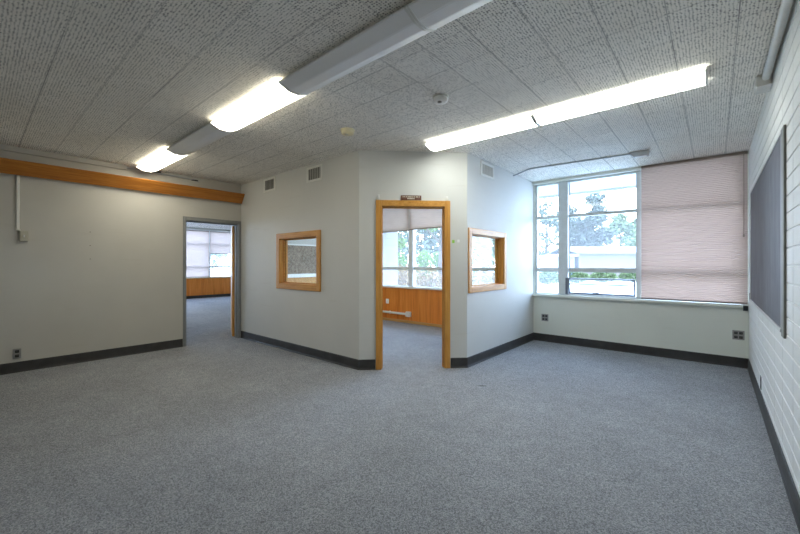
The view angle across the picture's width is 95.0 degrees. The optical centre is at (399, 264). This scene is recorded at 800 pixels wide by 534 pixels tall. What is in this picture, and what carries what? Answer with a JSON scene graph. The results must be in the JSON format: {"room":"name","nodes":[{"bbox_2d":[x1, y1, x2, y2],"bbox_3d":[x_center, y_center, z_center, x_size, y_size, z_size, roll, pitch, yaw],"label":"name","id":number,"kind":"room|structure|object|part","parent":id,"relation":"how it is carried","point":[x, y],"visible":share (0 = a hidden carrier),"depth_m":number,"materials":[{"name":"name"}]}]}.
{"room":"classroom","nodes":[
{"label":"classroom","id":0,"kind":"room"},
{"bbox_2d":[0,150,315,363],"bbox_3d":[-3.115,-0.055,6.476,0.120,2.770,9.220,0,0,41],"label":"wall","id":1,"kind":"structure","parent":0,"point":[55,300],"depth_m":5.06,"materials":[{"name":"white paint"}]},
{"bbox_2d":[13,348,20,358],"bbox_3d":[-4.713,1.100,4.511,0.012,0.120,0.072,0,0,41],"label":"power outlet","id":2,"kind":"object","parent":1,"relation":"attached to","point":[16,352],"visible":1,"depth_m":4.51,"materials":[{"name":"metal"}]},
{"bbox_2d":[16,175,19,230],"bbox_3d":[-4.703,-0.755,4.513,0.024,0.680,0.039,0,0,41],"label":"raceway","id":3,"kind":"object","parent":1,"relation":"attached to","point":[17,176],"visible":1,"depth_m":4.50,"materials":[{"name":"white plastic"}]},
{"bbox_2d":[19,231,27,240],"bbox_3d":[-4.660,-0.348,4.542,0.052,0.127,0.078,0,0,41],"label":"wall box","id":4,"kind":"object","parent":1,"relation":"attached to","point":[23,235],"visible":1,"depth_m":4.53,"materials":[{"name":"beige plastic"}]},
{"bbox_3d":[-4.649,-0.348,4.532,0.005,0.105,0.060,0,0,41],"label":"plate","id":5,"kind":"part","parent":4,"relation":"part of","materials":[{"name":"beige plastic"}]},
{"bbox_2d":[0,144,126,169],"bbox_3d":[-4.982,-1.407,4.178,0.036,0.066,3.060,0,0,41],"label":"trim","id":6,"kind":"structure","parent":1,"relation":"attached to","point":[2,147],"depth_m":4.79,"materials":[{"name":"white paint"}]},
{"bbox_2d":[0,339,182,374],"bbox_3d":[-4.746,1.266,4.469,0.016,0.128,3.810,0,0,41],"label":"baseboard","id":7,"kind":"structure","parent":1,"relation":"attached to","point":[8,368],"depth_m":4.99,"materials":[{"name":"grey rubber"}]},
{"bbox_2d":[0,157,244,203],"bbox_3d":[-4.373,-1.175,4.792,0.161,0.168,4.745,0,0,41],"label":"rail","id":8,"kind":"object","parent":1,"relation":"attached to","point":[7,166],"visible":1,"depth_m":5.12,"materials":[{"name":"brown wood"}]},
{"bbox_2d":[183,216,240,346],"bbox_3d":[-3.205,0.276,6.668,0.659,2.108,1.564,0,0,7],"label":"door frame","id":9,"kind":"structure","parent":1,"relation":"in","point":[236,225],"depth_m":6.62,"materials":[{"name":"grey metal"}]},
{"bbox_2d":[288,277,315,282],"bbox_3d":[-1.786,0.800,7.922,0.018,1.060,3.115,0,0,41],"label":"panelling","id":10,"kind":"object","parent":1,"relation":"attached to","point":[300,279],"visible":0.07,"depth_m":7.64,"materials":[{"name":"brown wood"}]},
{"bbox_2d":[288,275,315,277],"bbox_3d":[-1.768,0.247,7.903,0.070,0.045,3.100,0,0,41],"label":"trim","id":11,"kind":"structure","parent":1,"relation":"attached to","point":[289,276],"depth_m":7.51,"materials":[{"name":"white wood"}]},
{"bbox_2d":[288,244,315,274],"bbox_3d":[-1.653,-0.095,8.068,0.026,0.640,1.960,0,0,41],"label":"pinboard","id":12,"kind":"object","parent":1,"relation":"attached to","point":[301,257],"visible":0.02,"depth_m":7.61,"materials":[{"name":"grey fabric"}]},
{"bbox_2d":[383,232,397,284],"bbox_3d":[-0.340,-0.050,9.603,0.025,3.060,0.860,0,0,41],"label":"window pane","id":13,"kind":"object","parent":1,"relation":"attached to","point":[390,239],"visible":0.33,"depth_m":9.70,"materials":[{"name":"clear glass"}]},
{"bbox_2d":[186,227,230,231],"bbox_3d":[-9.888,-0.055,12.281,0.200,3.070,9.220,0,0,41],"label":"wall","id":14,"kind":"structure","parent":0,"point":[186,227],"depth_m":14.67,"materials":[{"name":"white paint"}]},
{"bbox_2d":[186,278,230,295],"bbox_3d":[-9.797,0.892,12.210,0.030,0.655,8.950,0,0,41],"label":"panelling","id":15,"kind":"object","parent":14,"relation":"attached to","point":[208,286],"visible":0.27,"depth_m":14.67,"materials":[{"name":"orange wood"}]},
{"bbox_2d":[186,229,230,277],"bbox_3d":[-9.556,-0.420,12.603,0.115,1.900,7.900,0,0,41],"label":"window","id":16,"kind":"structure","parent":14,"relation":"in","point":[186,229],"depth_m":14.73,"materials":[{"name":"paint"}]},
{"bbox_2d":[186,230,208,277],"bbox_3d":[-8.244,-0.410,14.000,0.036,1.840,1.810,0,0,41],"label":"window shade","id":17,"kind":"object","parent":16,"relation":"attached to","point":[197,241],"visible":0.44,"depth_m":14.36,"materials":[{"name":"white fabric"}]},
{"bbox_2d":[210,231,230,253],"bbox_3d":[-7.280,-0.877,15.124,0.036,0.905,1.070,0,0,41],"label":"window shade","id":18,"kind":"object","parent":16,"relation":"attached to","point":[220,242],"visible":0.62,"depth_m":15.03,"materials":[{"name":"white fabric"}]},
{"bbox_2d":[186,293,230,298],"bbox_3d":[-9.806,1.275,12.211,0.015,0.110,8.980,0,0,41],"label":"trim","id":19,"kind":"structure","parent":14,"relation":"attached to","point":[213,295],"depth_m":14.66,"materials":[{"name":"grey rubber"}]},
{"bbox_2d":[186,277,230,278],"bbox_3d":[-9.808,0.547,12.213,0.110,0.035,8.980,0,0,41],"label":"trim","id":20,"kind":"structure","parent":14,"relation":"attached to","point":[208,277],"depth_m":14.72,"materials":[{"name":"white wood"}]},
{"bbox_2d":[241,150,358,359],"bbox_3d":[-1.662,-0.055,5.683,3.120,2.770,0.120,0,0,41],"label":"wall","id":21,"kind":"structure","parent":0,"point":[327,320],"depth_m":5.33,"materials":[{"name":"white paint"}]},
{"bbox_2d":[264,176,274,192],"bbox_3d":[-2.140,-1.305,6.005,0.355,0.220,0.012,0,0,41],"label":"air vent","id":22,"kind":"object","parent":21,"relation":"in","point":[269,183],"visible":1,"depth_m":6.01,"materials":[{"name":"white metal"}]},
{"bbox_2d":[276,230,320,291],"bbox_3d":[-1.495,-0.050,5.539,1.132,0.866,0.160,0,0,41],"label":"window","id":23,"kind":"structure","parent":21,"relation":"in","point":[282,239],"depth_m":5.60,"materials":[{"name":"brown wood"}]},
{"bbox_3d":[-1.449,-0.050,5.593,1.132,0.866,0.020,0,0,41],"label":"casing","id":24,"kind":"part","parent":23,"relation":"part of","materials":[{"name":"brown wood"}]},
{"bbox_2d":[241,331,358,369],"bbox_3d":[-1.696,1.266,5.622,3.106,0.128,0.016,0,0,41],"label":"baseboard","id":25,"kind":"structure","parent":21,"relation":"attached to","point":[341,360],"depth_m":5.35,"materials":[{"name":"grey rubber"}]},
{"bbox_2d":[307,164,321,182],"bbox_3d":[-1.221,-1.290,5.218,0.355,0.220,0.012,0,0,41],"label":"air vent","id":26,"kind":"object","parent":21,"relation":"in","point":[314,173],"visible":1,"depth_m":5.22,"materials":[{"name":"white metal"}]},
{"bbox_2d":[0,0,794,229],"bbox_3d":[-3.867,-1.515,7.121,16.060,0.150,9.220,0,0,41],"label":"ceiling","id":27,"kind":"structure","parent":0,"point":[122,82],"depth_m":2.84,"materials":[{"name":"tile"}]},
{"bbox_2d":[136,147,186,171],"bbox_3d":[-3.235,-1.400,4.970,1.260,0.080,0.268,0,0,41],"label":"ceiling light","id":28,"kind":"object","parent":27,"relation":"attached to","point":[165,157],"visible":0.82,"depth_m":4.91,"materials":[{"name":"white plastic"}]},
{"bbox_2d":[126,167,198,181],"bbox_3d":[-3.669,-1.398,5.714,0.037,0.072,1.023,0,0,40],"label":"cable","id":29,"kind":"object","parent":27,"relation":"attached to","point":[157,172],"visible":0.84,"depth_m":5.69,"materials":[{"name":"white plastic"}]},
{"bbox_2d":[166,121,233,155],"bbox_3d":[-2.277,-1.400,4.148,1.260,0.080,0.268,0,0,41],"label":"ceiling light","id":30,"kind":"object","parent":27,"relation":"attached to","point":[207,134],"visible":0.8,"depth_m":4.07,"materials":[{"name":"white metal"}]},
{"bbox_2d":[210,79,304,131],"bbox_3d":[-1.318,-1.400,3.327,1.260,0.080,0.268,0,0,41],"label":"ceiling light","id":31,"kind":"object","parent":27,"relation":"attached to","point":[276,96],"visible":0.78,"depth_m":3.23,"materials":[{"name":"white plastic"}]},
{"bbox_2d":[340,127,354,135],"bbox_3d":[-0.561,-1.411,3.932,0.152,0.058,0.152,0,0,41],"label":"smoke detector","id":32,"kind":"object","parent":27,"relation":"attached to","point":[346,131],"visible":1,"depth_m":3.88,"materials":[{"name":"beige plastic"}]},
{"bbox_2d":[279,3,432,94],"bbox_3d":[-0.360,-1.400,2.505,1.260,0.080,0.268,0,0,41],"label":"ceiling light","id":33,"kind":"object","parent":27,"relation":"attached to","point":[399,28],"visible":0.8,"depth_m":2.37,"materials":[{"name":"white metal"}]},
{"bbox_2d":[433,93,448,104],"bbox_3d":[0.350,-1.411,3.151,0.139,0.058,0.139,0,0,41],"label":"smoke detector","id":34,"kind":"object","parent":27,"relation":"attached to","point":[439,98],"visible":1,"depth_m":3.11,"materials":[{"name":"white plastic"}]},
{"bbox_2d":[406,0,492,30],"bbox_3d":[0.599,-1.400,1.683,1.260,0.080,0.268,0,0,41],"label":"ceiling light","id":35,"kind":"object","parent":27,"relation":"attached to","point":[431,15],"visible":1,"depth_m":1.98,"materials":[{"name":"white metal"}]},
{"bbox_2d":[424,113,538,151],"bbox_3d":[0.860,-1.400,3.985,1.268,0.080,0.288,0,0,41],"label":"ceiling light","id":36,"kind":"object","parent":27,"relation":"attached to","point":[526,121],"visible":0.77,"depth_m":3.86,"materials":[{"name":"white plastic"}]},
{"bbox_2d":[513,154,629,175],"bbox_3d":[2.353,-1.417,5.230,1.596,0.047,0.152,0,0,41],"label":"conduit","id":37,"kind":"object","parent":27,"relation":"attached to","point":[606,157],"visible":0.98,"depth_m":5.14,"materials":[{"name":"grey metal"}]},
{"bbox_2d":[532,66,707,125],"bbox_3d":[1.824,-1.399,3.158,1.268,0.083,0.288,0,0,41],"label":"ceiling light","id":38,"kind":"object","parent":27,"relation":"attached to","point":[695,78],"visible":1,"depth_m":3.02,"materials":[{"name":"white plastic"}]},
{"bbox_2d":[629,149,649,157],"bbox_3d":[3.068,-1.405,4.700,0.216,0.067,0.127,0,0,41],"label":"junction box","id":39,"kind":"object","parent":27,"relation":"attached to","point":[643,153],"visible":1,"depth_m":4.66,"materials":[{"name":"white plastic"}]},
{"bbox_2d":[754,73,772,94],"bbox_3d":[2.814,-1.397,2.843,0.092,0.085,0.180,0,0,41],"label":"junction box","id":40,"kind":"object","parent":27,"relation":"attached to","point":[760,86],"visible":0.97,"depth_m":2.80,"materials":[{"name":"white plastic"}]},
{"bbox_2d":[762,0,792,80],"bbox_3d":[0.981,-1.412,0.687,0.056,0.055,5.480,0,0,41],"label":"conduit","id":41,"kind":"object","parent":27,"relation":"attached to","point":[785,7],"visible":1,"depth_m":2.24,"materials":[{"name":"grey metal"}]},
{"bbox_2d":[0,296,798,533],"bbox_3d":[-3.867,1.390,7.121,16.060,0.120,9.220,0,0,41],"label":"floor","id":42,"kind":"structure","parent":0,"point":[220,432],"depth_m":2.68,"materials":[{"name":"grey carpet"}]},
{"bbox_2d":[359,150,466,368],"bbox_3d":[0.170,-0.055,4.735,1.386,2.770,0.120,0,0,-4],"label":"wall","id":43,"kind":"structure","parent":0,"point":[432,176],"depth_m":4.67,"materials":[{"name":"white paint"}]},
{"bbox_2d":[401,195,420,199],"bbox_3d":[0.141,-0.846,4.665,0.262,0.060,0.016,0,0,-4],"label":"door sign","id":44,"kind":"object","parent":43,"relation":"attached to","point":[403,197],"visible":1,"depth_m":4.66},
{"bbox_2d":[376,200,449,369],"bbox_3d":[0.164,0.259,4.734,0.952,2.142,0.160,0,0,-4],"label":"door frame","id":45,"kind":"structure","parent":43,"relation":"in","point":[380,204],"depth_m":4.69,"materials":[{"name":"brown wood"}]},
{"bbox_3d":[0.169,-0.775,4.665,0.808,0.074,0.020,0,0,-4],"label":"head casing","id":46,"kind":"part","parent":45,"relation":"part of","materials":[{"name":"brown wood"}]},
{"bbox_2d":[359,358,467,369],"bbox_3d":[0.175,1.266,4.667,1.394,0.128,0.016,0,0,-4],"label":"baseboard","id":47,"kind":"structure","parent":43,"relation":"attached to","point":[368,364],"depth_m":4.70,"materials":[{"name":"grey rubber"}]},
{"bbox_2d":[467,153,532,356],"bbox_3d":[1.564,-0.055,5.635,0.120,2.770,2.287,0,0,41],"label":"wall","id":48,"kind":"structure","parent":0,"point":[504,204],"depth_m":5.54,"materials":[{"name":"white paint"}]},
{"bbox_2d":[468,227,506,292],"bbox_3d":[1.200,-0.051,5.211,0.160,0.852,1.123,0,0,41],"label":"window","id":49,"kind":"structure","parent":48,"relation":"in","point":[500,238],"depth_m":5.38,"materials":[{"name":"brown wood"}]},
{"bbox_3d":[1.147,-0.051,5.256,0.020,0.852,1.123,0,0,41],"label":"casing","id":50,"kind":"part","parent":49,"relation":"part of","materials":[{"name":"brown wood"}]},
{"bbox_2d":[481,161,493,179],"bbox_3d":[1.229,-1.315,5.143,0.012,0.200,0.390,0,0,41],"label":"air vent","id":51,"kind":"object","parent":48,"relation":"in","point":[487,170],"visible":1,"depth_m":5.14,"materials":[{"name":"white metal"}]},
{"bbox_2d":[467,333,533,367],"bbox_3d":[1.615,1.266,5.590,0.016,0.128,2.290,0,0,41],"label":"baseboard","id":52,"kind":"structure","parent":48,"relation":"attached to","point":[475,359],"depth_m":5.40,"materials":[{"name":"grey rubber"}]},
{"bbox_2d":[383,155,748,358],"bbox_3d":[1.852,-0.055,7.005,6.975,3.070,0.232,0,0,41],"label":"wall","id":53,"kind":"structure","parent":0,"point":[692,328],"depth_m":5.38,"materials":[{"name":"white paint"}]},
{"bbox_2d":[383,209,408,232],"bbox_3d":[-0.265,-1.073,8.669,1.215,0.635,0.036,0,0,41],"label":"window shade","id":54,"kind":"object","parent":53,"relation":"attached to","point":[394,220],"visible":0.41,"depth_m":8.53,"materials":[{"name":"white fabric"}]},
{"bbox_2d":[383,287,441,324],"bbox_3d":[0.746,0.910,7.831,3.976,0.730,0.018,0,0,41],"label":"panelling","id":55,"kind":"object","parent":53,"relation":"attached to","point":[424,305],"visible":0.45,"depth_m":8.16,"materials":[{"name":"orange wood"}]},
{"bbox_2d":[383,310,410,316],"bbox_3d":[-0.268,1.198,8.634,1.315,0.265,0.082,0,0,41],"label":"pipe","id":56,"kind":"object","parent":55,"relation":"attached to","point":[407,313],"visible":0.78,"depth_m":8.36,"materials":[{"name":"white metal"}]},
{"bbox_2d":[409,209,441,229],"bbox_3d":[0.677,-1.080,7.862,1.225,0.620,0.036,0,0,41],"label":"window shade","id":57,"kind":"object","parent":53,"relation":"attached to","point":[418,218],"visible":0.38,"depth_m":7.97,"materials":[{"name":"white fabric"}]},
{"bbox_3d":[0.677,-0.781,7.862,1.225,0.022,0.022,0,0,41],"label":"rail","id":58,"kind":"part","parent":57,"relation":"part of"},
{"bbox_2d":[383,230,494,289],"bbox_3d":[0.766,-0.427,7.855,3.980,1.945,0.185,0,0,41],"label":"window","id":59,"kind":"structure","parent":53,"relation":"attached to","point":[411,268],"depth_m":8.26,"materials":[{"name":"paint"}]},
{"bbox_3d":[0.797,-0.435,7.891,3.940,1.930,0.080,0,0,41],"label":"frame","id":60,"kind":"part","parent":59,"relation":"part of","materials":[{"name":"paint"}]},
{"bbox_2d":[542,314,547,320],"bbox_3d":[2.501,0.919,6.330,0.116,0.120,0.012,0,0,41],"label":"power outlet","id":61,"kind":"object","parent":53,"relation":"attached to","point":[544,316],"visible":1,"depth_m":6.33,"materials":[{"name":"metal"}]},
{"bbox_2d":[539,174,635,198],"bbox_3d":[2.744,-1.492,7.197,8.200,0.215,1.220,0,0,41],"label":"roof overhang","id":62,"kind":"object","parent":53,"relation":"attached to","point":[629,181],"visible":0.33,"depth_m":6.71,"materials":[{"name":"white paint"}]},
{"bbox_2d":[532,151,748,310],"bbox_3d":[3.417,-0.422,5.589,2.755,2.035,0.175,0,0,41],"label":"window","id":63,"kind":"structure","parent":53,"relation":"attached to","point":[564,215],"depth_m":5.99,"materials":[{"name":"paint"}]},
{"bbox_2d":[565,278,635,296],"bbox_3d":[3.150,0.360,5.808,0.983,0.270,0.080,0,0,41],"label":"window pane","id":64,"kind":"object","parent":63,"relation":"attached to","point":[567,280],"depth_m":5.84,"materials":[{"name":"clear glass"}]},
{"bbox_3d":[3.367,0.535,5.576,2.695,0.040,0.090,0,0,41],"label":"sill","id":65,"kind":"part","parent":63,"relation":"part of","materials":[{"name":"white paint"}]},
{"bbox_2d":[533,332,747,368],"bbox_3d":[3.394,1.266,5.562,2.755,0.128,0.016,0,0,41],"label":"baseboard","id":66,"kind":"structure","parent":53,"relation":"attached to","point":[738,362],"depth_m":5.35,"materials":[{"name":"grey rubber"}]},
{"bbox_2d":[641,151,747,303],"bbox_3d":[3.968,-0.463,5.006,1.134,1.942,0.050,0,0,41],"label":"window shade","id":67,"kind":"object","parent":53,"relation":"attached to","point":[694,212],"visible":1,"depth_m":4.97,"materials":[{"name":"fabric"}]},
{"bbox_3d":[3.972,-1.419,5.011,1.134,0.030,0.036,0,0,41],"label":"head rail","id":68,"kind":"part","parent":67,"relation":"part of","materials":[{"name":"white metal"}]},
{"bbox_3d":[3.972,0.497,5.011,1.134,0.022,0.022,0,0,41],"label":"rail","id":69,"kind":"part","parent":67,"relation":"part of","materials":[{"name":"white metal"}]},
{"bbox_3d":[4.360,-0.873,4.649,0.020,1.054,0.019,0,0,41],"label":"pull cord","id":70,"kind":"part","parent":67,"relation":"part of","materials":[{"name":"beige plastic"}]},
{"bbox_2d":[732,330,744,339],"bbox_3d":[4.367,0.914,4.731,0.116,0.120,0.012,0,0,41],"label":"power outlet","id":71,"kind":"object","parent":53,"relation":"attached to","point":[736,334],"visible":1,"depth_m":4.73,"materials":[{"name":"metal"}]},
{"bbox_2d":[749,0,799,496],"bbox_3d":[1.905,-0.055,1.607,0.130,3.070,8.360,0,0,41],"label":"wall","id":72,"kind":"structure","parent":0,"point":[773,357],"depth_m":2.21,"materials":[{"name":"white paint"}]},
{"bbox_2d":[749,124,785,338],"bbox_3d":[3.254,-0.201,3.297,0.017,1.312,2.778,0,0,41],"label":"chalkboard","id":73,"kind":"object","parent":72,"relation":"attached to","point":[767,293],"visible":1,"depth_m":2.76,"materials":[{"name":"grey stone"}]},
{"bbox_3d":[4.130,-0.211,4.316,0.013,1.247,0.020,0,0,41],"label":"frame","id":74,"kind":"part","parent":73,"relation":"part of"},
{"bbox_3d":[3.281,-0.846,3.325,0.013,0.022,2.620,0,0,41],"label":"frame","id":75,"kind":"part","parent":73,"relation":"part of","materials":[{"name":"silver metal"}]},
{"bbox_3d":[3.280,0.422,3.326,0.017,0.021,2.620,0,0,41],"label":"frame","id":76,"kind":"part","parent":73,"relation":"part of","materials":[{"name":"grey metal"}]},
{"bbox_3d":[2.389,-0.200,2.283,0.012,1.310,0.113,0,0,41],"label":"edge post","id":77,"kind":"part","parent":73,"relation":"part of","materials":[{"name":"black metal"}]},
{"bbox_2d":[747,359,799,533],"bbox_3d":[1.823,1.266,1.625,0.016,0.128,8.040,0,0,41],"label":"baseboard","id":78,"kind":"structure","parent":72,"relation":"attached to","point":[791,490],"depth_m":2.41,"materials":[{"name":"grey rubber"}]},
{"label":"outside","id":79,"kind":"structure","parent":0,"visible":0},
{"bbox_2d":[210,271,635,294],"bbox_3d":[2.169,1.630,17.897,140.000,0.300,150.000,0,0,41],"label":"ground","id":80,"kind":"structure","parent":79,"point":[547,288],"depth_m":23.39,"materials":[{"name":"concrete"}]},
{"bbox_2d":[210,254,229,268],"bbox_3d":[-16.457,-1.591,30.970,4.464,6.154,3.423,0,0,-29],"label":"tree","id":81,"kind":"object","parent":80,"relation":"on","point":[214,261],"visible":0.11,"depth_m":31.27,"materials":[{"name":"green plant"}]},
{"bbox_2d":[398,237,406,271],"bbox_3d":[-0.343,-1.227,16.498,1.277,5.418,1.459,0,0,-24],"label":"tree","id":82,"kind":"object","parent":80,"relation":"on","point":[401,259],"visible":0.1,"depth_m":16.27,"materials":[{"name":"green plant"}]},
{"bbox_2d":[398,251,407,284],"bbox_3d":[-0.064,0.382,19.494,1.213,2.242,1.173,0,0,41],"label":"shrub","id":83,"kind":"object","parent":80,"relation":"on","point":[400,252],"visible":0.06,"depth_m":19.45,"materials":[{"name":"green plant"}]},
{"bbox_2d":[398,231,407,250],"bbox_3d":[-0.231,-3.806,31.573,4.031,10.578,4.517,0,0,41],"label":"tree","id":84,"kind":"object","parent":80,"relation":"on","point":[399,234],"visible":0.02,"depth_m":31.32,"materials":[{"name":"green plant"}]},
{"bbox_2d":[398,229,438,272],"bbox_3d":[1.669,-3.060,23.930,4.351,9.087,4.404,0,0,41],"label":"tree","id":85,"kind":"object","parent":80,"relation":"on","point":[430,245],"visible":0.23,"depth_m":23.04,"materials":[{"name":"green plant"}]},
{"bbox_2d":[416,250,434,282],"bbox_3d":[1.276,0.336,19.306,1.282,2.298,1.212,0,0,41],"label":"shrub","id":86,"kind":"object","parent":80,"relation":"on","point":[425,258],"visible":0.4,"depth_m":19.14,"materials":[{"name":"green plant"}]},
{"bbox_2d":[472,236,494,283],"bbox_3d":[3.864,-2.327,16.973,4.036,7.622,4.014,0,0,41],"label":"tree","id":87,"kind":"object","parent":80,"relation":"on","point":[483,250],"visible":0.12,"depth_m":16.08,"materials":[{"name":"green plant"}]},
{"bbox_2d":[472,271,494,284],"bbox_3d":[2.834,0.841,12.995,1.583,1.298,1.160,0,0,41],"label":"shrub","id":88,"kind":"object","parent":80,"relation":"on","point":[478,281],"visible":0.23,"depth_m":12.84,"materials":[{"name":"green plant"}]},
{"bbox_2d":[483,271,494,282],"bbox_3d":[4.215,0.879,15.500,1.726,1.353,1.226,0,0,41],"label":"shrub","id":89,"kind":"object","parent":80,"relation":"on","point":[493,272],"visible":0.05,"depth_m":15.51,"materials":[{"name":"green plant"}]},
{"bbox_2d":[539,198,557,262],"bbox_3d":[17.368,-3.388,43.689,4.471,9.743,5.136,0,0,41],"label":"tree","id":90,"kind":"object","parent":80,"relation":"on","point":[545,236],"visible":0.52,"depth_m":43.13,"materials":[{"name":"green plant"}]},
{"bbox_2d":[539,272,557,283],"bbox_3d":[10.918,0.996,26.994,2.430,1.064,1.183,0,0,41],"label":"shrub","id":91,"kind":"object","parent":80,"relation":"on","point":[552,276],"visible":0.73,"depth_m":26.77,"materials":[{"name":"green plant"}]},
{"bbox_2d":[539,254,578,280],"bbox_3d":[15.164,0.280,35.501,1.700,2.400,5.400,0,0,0],"label":"garage","id":92,"kind":"structure","parent":80,"relation":"on","point":[546,261],"depth_m":34.89,"materials":[{"name":"white"}]},
{"bbox_3d":[15.438,0.455,33.161,0.650,2.050,0.080,0,0,0],"label":"door","id":93,"kind":"part","parent":92,"relation":"part of","materials":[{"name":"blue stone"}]},
{"bbox_2d":[553,205,581,246],"bbox_3d":[25.503,-3.792,55.128,4.620,10.551,5.327,0,0,6],"label":"tree","id":94,"kind":"object","parent":80,"relation":"on","point":[575,210],"visible":0.07,"depth_m":54.69,"materials":[{"name":"green plant"}]},
{"bbox_2d":[570,272,590,282],"bbox_3d":[13.882,0.971,28.998,2.265,1.082,1.214,0,0,41],"label":"shrub","id":95,"kind":"object","parent":80,"relation":"on","point":[575,274],"visible":0.56,"depth_m":28.60,"materials":[{"name":"green plant"}]},
{"bbox_2d":[546,247,635,280],"bbox_3d":[21.110,-0.130,36.001,10.792,3.220,7.000,0,0,0],"label":"building","id":96,"kind":"structure","parent":80,"relation":"on","point":[589,257],"depth_m":33.00,"materials":[{"name":"beige paint"}]},
{"bbox_2d":[570,192,619,246],"bbox_3d":[23.127,-3.775,44.752,6.543,10.517,5.185,0,0,41],"label":"tree","id":97,"kind":"object","parent":80,"relation":"on","point":[584,229],"visible":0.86,"depth_m":44.01,"materials":[{"name":"green plant"}]},
{"bbox_2d":[588,272,617,281],"bbox_3d":[16.884,1.007,30.495,2.247,1.001,1.217,0,0,41],"label":"shrub","id":98,"kind":"object","parent":80,"relation":"on","point":[598,275],"visible":0.77,"depth_m":30.26,"materials":[{"name":"green plant"}]},
{"bbox_2d":[591,224,614,246],"bbox_3d":[36.943,-3.021,68.332,6.111,9.014,6.985,0,0,41],"label":"tree","id":99,"kind":"object","parent":80,"relation":"on","point":[595,244],"visible":0.16,"depth_m":66.88,"materials":[{"name":"green plant"}]},
{"bbox_2d":[606,214,635,246],"bbox_3d":[31.264,-2.962,51.733,4.638,8.893,3.885,0,0,41],"label":"tree","id":100,"kind":"object","parent":80,"relation":"on","point":[619,222],"visible":0.53,"depth_m":51.11,"materials":[{"name":"green plant"}]},
{"bbox_2d":[617,216,635,239],"bbox_3d":[38.798,-3.349,57.887,5.912,9.668,6.854,0,0,-13],"label":"tree","id":101,"kind":"object","parent":80,"relation":"on","point":[634,220],"visible":0.05,"depth_m":58.01,"materials":[{"name":"green plant"}]},
{"bbox_2d":[618,273,635,281],"bbox_3d":[19.395,1.024,30.492,2.260,1.013,1.231,0,0,41],"label":"shrub","id":102,"kind":"object","parent":80,"relation":"on","point":[626,275],"visible":0.55,"depth_m":30.51,"materials":[{"name":"green plant"}]},
{"bbox_3d":[-0.103,1.465,12.864,11.100,0.030,3.600,0,0,41],"label":"lawn","id":103,"kind":"structure","parent":80,"relation":"on","visible":0},
{"bbox_2d":[398,263,407,285],"bbox_3d":[-0.128,0.719,11.200,0.839,1.535,1.140,0,0,41],"label":"shrub","id":104,"kind":"object","parent":103,"relation":"on","point":[400,278],"visible":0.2,"depth_m":11.14,"materials":[{"name":"green plant"}]},
{"bbox_2d":[401,264,422,285],"bbox_3d":[0.379,0.720,12.401,0.971,1.532,1.152,0,0,41],"label":"shrub","id":105,"kind":"object","parent":103,"relation":"on","point":[405,264],"visible":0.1,"depth_m":12.37,"materials":[{"name":"green plant"}]},
{"bbox_2d":[416,270,441,286],"bbox_3d":[0.844,0.786,10.604,0.862,1.403,1.191,0,0,41],"label":"shrub","id":106,"kind":"object","parent":103,"relation":"on","point":[425,281],"visible":0.31,"depth_m":10.48,"materials":[{"name":"green plant"}]},
{"bbox_2d":[422,228,474,286],"bbox_3d":[1.587,-1.224,13.487,2.464,5.415,1.971,0,0,-1],"label":"tree","id":107,"kind":"object","parent":103,"relation":"on","point":[437,262],"visible":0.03,"depth_m":13.55,"materials":[{"name":"green plant"}]}
]}

